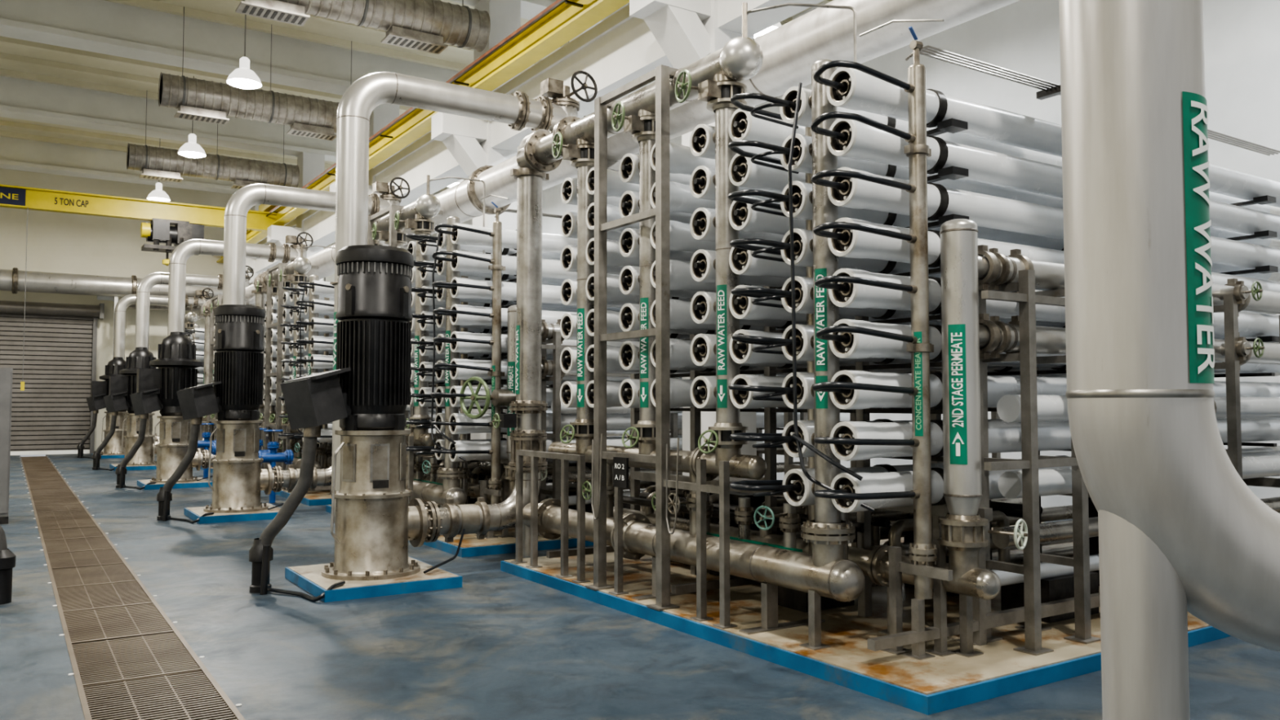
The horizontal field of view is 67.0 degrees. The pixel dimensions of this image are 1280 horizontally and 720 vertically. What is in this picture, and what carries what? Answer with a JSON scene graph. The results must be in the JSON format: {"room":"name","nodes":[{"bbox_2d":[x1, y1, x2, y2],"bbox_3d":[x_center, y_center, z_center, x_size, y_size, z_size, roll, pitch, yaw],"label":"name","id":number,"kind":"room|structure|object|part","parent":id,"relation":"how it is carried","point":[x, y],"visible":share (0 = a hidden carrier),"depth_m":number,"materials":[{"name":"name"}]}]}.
{"room":"water treatment plant","nodes":[
{"label":"water treatment plant","id":0,"kind":"room"},
{"bbox_2d":[0,168,334,453],"bbox_3d":[-18.122,-1.710,32.886,21.500,9.700,0.300,2,-3,-33],"label":"wall","id":1,"kind":"structure","parent":0,"point":[57,242],"depth_m":32.61,"materials":[{"name":"beige paint"}]},
{"bbox_2d":[0,300,104,455],"bbox_3d":[-20.215,0.558,31.020,5.170,5.000,0.640,2,-3,-33],"label":"door","id":2,"kind":"structure","parent":1,"relation":"in","point":[52,415],"depth_m":31.79,"materials":[{"name":"metal"}]},
{"bbox_2d":[216,0,629,262],"bbox_3d":[-2.498,-4.625,15.435,0.450,0.500,46.200,2,-3,-33],"label":"beam","id":3,"kind":"structure","parent":1,"relation":"attached to","point":[562,21],"depth_m":14.95,"materials":[{"name":"yellow metal"}]},
{"bbox_2d":[0,184,284,390],"bbox_3d":[-16.163,-2.031,23.720,14.350,5.550,2.400,2,-3,-33],"label":"crane","id":4,"kind":"object","parent":3,"relation":"on","point":[189,220],"visible":0.9,"depth_m":25.61,"materials":[{"name":"yellow paint"}]},
{"bbox_2d":[0,136,440,195],"bbox_3d":[-16.509,-6.192,30.617,21.500,0.950,0.700,2,-3,-33],"label":"ceiling beam","id":5,"kind":"structure","parent":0,"point":[18,154],"depth_m":29.86,"materials":[{"name":"beige paint"}]},
{"bbox_2d":[0,0,459,95],"bbox_3d":[-9.619,-6.671,20.079,21.500,0.950,0.700,2,-3,-33],"label":"ceiling beam","id":6,"kind":"structure","parent":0,"point":[98,26],"depth_m":20.04,"materials":[{"name":"beige paint"}]},
{"bbox_2d":[0,75,470,178],"bbox_3d":[-13.064,-6.432,25.348,21.500,0.950,0.700,2,-3,-33],"label":"ceiling beam","id":7,"kind":"structure","parent":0,"point":[20,99],"depth_m":25.08,"materials":[{"name":"beige paint"}]},
{"bbox_2d":[0,0,833,191],"bbox_3d":[-5.408,-7.518,13.664,21.500,0.440,46.200,2,-3,-33],"label":"ceiling","id":8,"kind":"structure","parent":0,"point":[20,59],"depth_m":22.87,"materials":[{"name":"paint"}]},
{"bbox_2d":[146,145,170,201],"bbox_3d":[-14.266,-5.713,28.714,0.630,2.040,0.630,2,-3,-33],"label":"lamp","id":9,"kind":"object","parent":8,"relation":"hanging from","point":[158,194],"visible":0.77,"depth_m":28.51,"materials":[{"name":"metal"}]},
{"bbox_2d":[177,75,206,158],"bbox_3d":[-10.876,-5.949,23.529,0.630,2.040,0.630,2,-3,-33],"label":"lamp","id":10,"kind":"object","parent":8,"relation":"hanging from","point":[192,149],"visible":0.97,"depth_m":23.34,"materials":[{"name":"metal"}]},
{"bbox_2d":[126,98,299,189],"bbox_3d":[-11.264,-5.767,25.717,4.150,2.245,0.680,2,-3,-33],"label":"ventilation duct","id":11,"kind":"object","parent":8,"relation":"hanging from","point":[154,162],"visible":0.88,"depth_m":25.36,"materials":[{"name":"metal"}]},
{"bbox_2d":[226,14,262,88],"bbox_3d":[-7.485,-6.184,18.343,0.630,2.040,0.630,2,-3,-33],"label":"lamp","id":12,"kind":"object","parent":8,"relation":"hanging from","point":[243,77],"visible":1,"depth_m":18.17,"materials":[{"name":"metal"}]},
{"bbox_2d":[158,6,371,140],"bbox_3d":[-7.846,-6.004,20.490,4.150,2.245,0.680,2,-3,-33],"label":"ventilation duct","id":13,"kind":"object","parent":8,"relation":"hanging from","point":[194,99],"visible":0.81,"depth_m":19.99,"materials":[{"name":"metal"}]},
{"bbox_2d":[235,0,490,54],"bbox_3d":[-4.401,-6.244,15.221,4.150,2.245,0.680,2,-3,-33],"label":"ventilation duct","id":14,"kind":"object","parent":8,"relation":"hanging from","point":[423,25],"visible":1,"depth_m":15.36,"materials":[{"name":"metal"}]},
{"bbox_2d":[447,179,463,187],"bbox_3d":[-5.131,-5.800,26.799,0.630,2.040,0.630,2,-3,-33],"label":"lamp","id":15,"kind":"object","parent":8,"relation":"hanging from","point":[460,180],"visible":0.08,"depth_m":26.56,"materials":[{"name":"metal"}]},
{"bbox_2d":[754,22,781,38],"bbox_3d":[2.033,-6.298,15.843,0.630,2.040,0.630,2,-3,-33],"label":"lamp","id":16,"kind":"object","parent":8,"relation":"hanging from","point":[778,24],"visible":0.12,"depth_m":15.60,"materials":[{"name":"metal"}]},
{"bbox_2d":[448,0,629,32],"bbox_3d":[-6.173,-6.910,14.810,21.500,0.950,0.700,2,-3,-33],"label":"ceiling beam","id":17,"kind":"structure","parent":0,"point":[530,9],"depth_m":17.35,"materials":[{"name":"beige paint"}]},
{"bbox_2d":[0,453,1279,719],"bbox_3d":[-5.408,2.450,13.211,21.500,0.404,46.200,2,-3,-33],"label":"floor","id":18,"kind":"structure","parent":0,"point":[500,645],"depth_m":6.52,"materials":[{"name":"blue"}]},
{"bbox_2d":[0,367,13,524],"bbox_3d":[-9.411,1.180,13.318,1.250,2.150,0.740,2,-3,-33],"label":"tall cabinet","id":19,"kind":"object","parent":18,"relation":"on","point":[6,374],"visible":1,"depth_m":13.34,"materials":[{"name":"metal"}]},
{"bbox_2d":[0,524,15,604],"bbox_3d":[-5.488,1.538,7.940,0.619,0.947,0.220,2,-3,-33],"label":"conduit","id":20,"kind":"object","parent":18,"relation":"on","point":[7,558],"visible":1,"depth_m":8.01,"materials":[{"name":"black paint"}]},
{"bbox_2d":[0,267,222,359],"bbox_3d":[-19.109,0.085,30.657,16.500,5.912,1.212,2,-3,-33],"label":"pipe","id":21,"kind":"object","parent":18,"relation":"on","point":[105,287],"visible":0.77,"depth_m":31.06,"materials":[{"name":"silver metal"}]},
{"bbox_2d":[76,288,213,458],"bbox_3d":[-15.706,0.296,30.937,3.932,5.517,2.122,2,-3,-33],"label":"pump","id":22,"kind":"object","parent":18,"relation":"on","point":[100,389],"visible":0.73,"depth_m":29.87,"materials":[{"name":"black paint"}]},
{"bbox_3d":[-16.536,1.417,30.314,1.200,3.020,1.700,2,-3,-33],"label":"motor and head","id":23,"kind":"part","parent":22,"relation":"part of","materials":[{"name":"black paint"}]},
{"bbox_2d":[92,265,253,471],"bbox_3d":[-12.261,0.057,25.668,3.932,5.517,2.122,2,-3,-33],"label":"pump","id":24,"kind":"object","parent":18,"relation":"on","point":[120,388],"visible":0.69,"depth_m":24.57,"materials":[{"name":"black paint"}]},
{"bbox_3d":[-13.091,1.177,25.044,1.200,3.020,1.700,2,-3,-33],"label":"motor and head","id":25,"kind":"part","parent":24,"relation":"part of","materials":[{"name":"black paint"}]},
{"bbox_2d":[153,303,214,441],"bbox_3d":[-11.078,0.756,30.418,8.080,4.550,5.595,2,-3,-33],"label":"reverse osmosis skid","id":26,"kind":"object","parent":18,"relation":"on","point":[193,331],"visible":0.07,"depth_m":27.35,"materials":[{"name":"metal"}]},
{"bbox_3d":[-11.396,0.824,30.048,5.533,4.180,4.970,2,-3,-33],"label":"support frame","id":27,"kind":"part","parent":26,"relation":"part of","materials":[{"name":"silver metal"}]},
{"bbox_2d":[196,422,216,477],"bbox_3d":[-9.711,2.014,21.657,0.632,1.240,0.311,2,-3,-33],"label":"valve","id":28,"kind":"object","parent":18,"relation":"on","point":[205,444],"visible":0.39,"depth_m":21.61,"materials":[{"name":"paint"}]},
{"bbox_2d":[211,442,216,455],"bbox_3d":[-8.289,1.916,19.482,0.632,1.240,0.311,2,-3,-33],"label":"valve","id":29,"kind":"object","parent":18,"relation":"on","point":[214,445],"visible":0.21,"depth_m":19.27,"materials":[{"name":"paint"}]},
{"bbox_2d":[115,231,313,489],"bbox_3d":[-8.816,-0.182,20.399,3.932,5.517,2.122,2,-3,-33],"label":"pump","id":30,"kind":"object","parent":18,"relation":"on","point":[157,388],"visible":0.86,"depth_m":19.30,"materials":[{"name":"black paint"}]},
{"bbox_3d":[-9.646,0.938,19.775,1.200,3.020,1.700,2,-3,-33],"label":"motor and head","id":31,"kind":"part","parent":30,"relation":"part of","materials":[{"name":"black paint"}]},
{"bbox_2d":[245,204,266,285],"bbox_3d":[-13.201,-1.250,32.555,1.400,8.750,0.660,2,-3,-33],"label":"concrete column","id":32,"kind":"structure","parent":18,"relation":"on","point":[251,262],"depth_m":32.44,"materials":[{"name":"white concrete"}]},
{"bbox_2d":[258,427,276,453],"bbox_3d":[-6.813,1.813,17.224,0.632,1.240,0.311,2,-3,-33],"label":"valve","id":33,"kind":"object","parent":18,"relation":"on","point":[261,442],"visible":0.13,"depth_m":17.23,"materials":[{"name":"paint"}]},
{"bbox_2d":[257,428,293,502],"bbox_3d":[-6.157,1.768,16.220,0.632,1.240,0.311,2,-3,-33],"label":"valve","id":34,"kind":"object","parent":18,"relation":"on","point":[287,456],"visible":0.72,"depth_m":16.18,"materials":[{"name":"paint"}]},
{"bbox_2d":[156,177,409,524],"bbox_3d":[-5.371,-0.421,15.130,3.932,5.517,2.122,2,-3,-33],"label":"pump","id":35,"kind":"object","parent":18,"relation":"on","point":[236,397],"visible":0.89,"depth_m":14.04,"materials":[{"name":"black paint"}]},
{"bbox_3d":[-6.125,0.713,14.591,0.900,3.000,1.640,2,-3,-33],"label":"motor and head","id":36,"kind":"part","parent":35,"relation":"part of","materials":[{"name":"black paint"}]},
{"bbox_2d":[266,151,324,280],"bbox_3d":[-9.757,-1.489,27.286,1.400,8.750,0.660,2,-3,-33],"label":"concrete column","id":37,"kind":"structure","parent":18,"relation":"on","point":[311,165],"depth_m":27.29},
{"bbox_2d":[255,218,296,272],"bbox_3d":[-11.144,-3.492,30.236,0.600,0.920,5.640,2,-3,-33],"label":"girder","id":38,"kind":"object","parent":37,"relation":"attached to","point":[261,265],"visible":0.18,"depth_m":31.20,"materials":[{"name":"white concrete"}]},
{"bbox_2d":[302,208,335,248],"bbox_3d":[-7.699,-3.731,24.967,0.600,0.920,5.640,2,-3,-33],"label":"girder","id":39,"kind":"object","parent":37,"relation":"attached to","point":[320,224],"visible":0.36,"depth_m":26.00,"materials":[{"name":"white paint"}]},
{"bbox_2d":[195,282,435,473],"bbox_3d":[-7.633,0.516,25.149,8.080,4.550,5.595,2,-3,-33],"label":"reverse osmosis skid","id":40,"kind":"object","parent":18,"relation":"on","point":[208,308],"visible":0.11,"depth_m":24.39,"materials":[{"name":"metal"}]},
{"bbox_3d":[-7.951,0.585,24.779,5.533,4.180,4.970,2,-3,-33],"label":"support frame","id":41,"kind":"part","parent":40,"relation":"part of","materials":[{"name":"silver metal"}]},
{"bbox_2d":[329,103,399,195],"bbox_3d":[-6.311,-1.728,22.017,1.400,8.750,0.660,2,-3,-33],"label":"concrete column","id":42,"kind":"structure","parent":18,"relation":"on","point":[383,114],"depth_m":22.07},
{"bbox_2d":[373,131,470,205],"bbox_3d":[-4.254,-3.971,19.698,0.600,0.920,5.640,2,-3,-33],"label":"wall bracket","id":43,"kind":"object","parent":42,"relation":"attached to","point":[425,156],"visible":0.54,"depth_m":19.61,"materials":[{"name":"white paint"}]},
{"bbox_2d":[200,244,629,506],"bbox_3d":[-4.188,0.277,19.880,8.080,4.550,5.595,2,-3,-33],"label":"reverse osmosis skid","id":44,"kind":"object","parent":18,"relation":"on","point":[299,324],"visible":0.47,"depth_m":17.64,"materials":[{"name":"metal"}]},
{"bbox_3d":[-4.506,0.345,19.510,5.533,4.180,4.970,2,-3,-33],"label":"support frame","id":45,"kind":"part","parent":44,"relation":"part of","materials":[{"name":"silver metal"}]},
{"bbox_2d":[248,70,597,602],"bbox_3d":[-1.926,-0.661,9.860,3.932,5.517,2.122,2,-3,-33],"label":"pump","id":46,"kind":"object","parent":18,"relation":"on","point":[366,396],"visible":0.98,"depth_m":8.76,"materials":[{"name":"black paint"}]},
{"bbox_3d":[-2.680,0.473,9.322,0.900,3.000,1.640,2,-3,-33],"label":"motor and head","id":47,"kind":"part","parent":46,"relation":"part of","materials":[{"name":"black paint"}]},
{"bbox_2d":[431,0,520,439],"bbox_3d":[-2.866,-1.967,16.747,1.400,8.750,0.660,2,-3,-33],"label":"concrete column","id":48,"kind":"structure","parent":18,"relation":"on","point":[468,140],"depth_m":16.67,"materials":[{"name":"white paint"}]},
{"bbox_2d":[491,4,673,151],"bbox_3d":[-0.795,-4.211,14.407,0.600,0.920,5.690,2,-3,-33],"label":"wall bracket","id":49,"kind":"object","parent":48,"relation":"attached to","point":[622,48],"visible":0.52,"depth_m":13.67,"materials":[{"name":"white paint"}]},
{"bbox_2d":[200,0,1019,320],"bbox_3d":[-2.791,-2.264,15.376,1.588,0.698,40.600,2,-3,-33],"label":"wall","id":50,"kind":"structure","parent":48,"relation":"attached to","point":[790,50],"depth_m":7.99,"materials":[{"name":"paint"}]},
{"bbox_2d":[271,174,849,557],"bbox_3d":[-0.743,0.038,14.610,8.080,4.550,5.595,2,-3,-33],"label":"reverse osmosis skid","id":51,"kind":"object","parent":18,"relation":"on","point":[464,280],"visible":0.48,"depth_m":11.62,"materials":[{"name":"metal"}]},
{"bbox_3d":[-1.061,0.106,14.241,5.533,4.180,4.970,2,-3,-33],"label":"support frame","id":52,"kind":"part","parent":51,"relation":"part of","materials":[{"name":"silver metal"}]},
{"bbox_2d":[629,0,756,480],"bbox_3d":[0.606,-2.208,11.437,1.400,8.750,0.660,2,-3,-33],"label":"concrete column","id":53,"kind":"structure","parent":18,"relation":"on","point":[686,31],"depth_m":11.30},
{"bbox_2d":[717,0,823,35],"bbox_3d":[5.994,-4.682,4.024,0.600,0.920,17.820,2,-3,-33],"label":"girder","id":54,"kind":"object","parent":53,"relation":"attached to","point":[729,11],"visible":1,"depth_m":11.05,"materials":[{"name":"white paint"}]},
{"bbox_2d":[423,2,1279,715],"bbox_3d":[2.702,-0.202,9.341,8.080,4.550,5.595,2,-3,-33],"label":"reverse osmosis skid","id":55,"kind":"object","parent":18,"relation":"on","point":[878,242],"visible":0.98,"depth_m":6.91,"materials":[{"name":"metal"}]},
{"bbox_2d":[1058,0,1279,719],"bbox_3d":[3.021,-1.210,3.108,3.420,6.000,0.439,0,-3,-3],"label":"pipe","id":56,"kind":"object","parent":18,"relation":"on","point":[1181,532],"visible":1,"depth_m":2.83,"materials":[{"name":"metal"}]},
{"bbox_2d":[430,0,1279,513],"bbox_3d":[3.718,-2.323,19.395,0.300,9.700,46.200,2,-3,-33],"label":"wall","id":57,"kind":"structure","parent":0,"point":[1242,37],"depth_m":15.01,"materials":[{"name":"white paint"}]}
]}

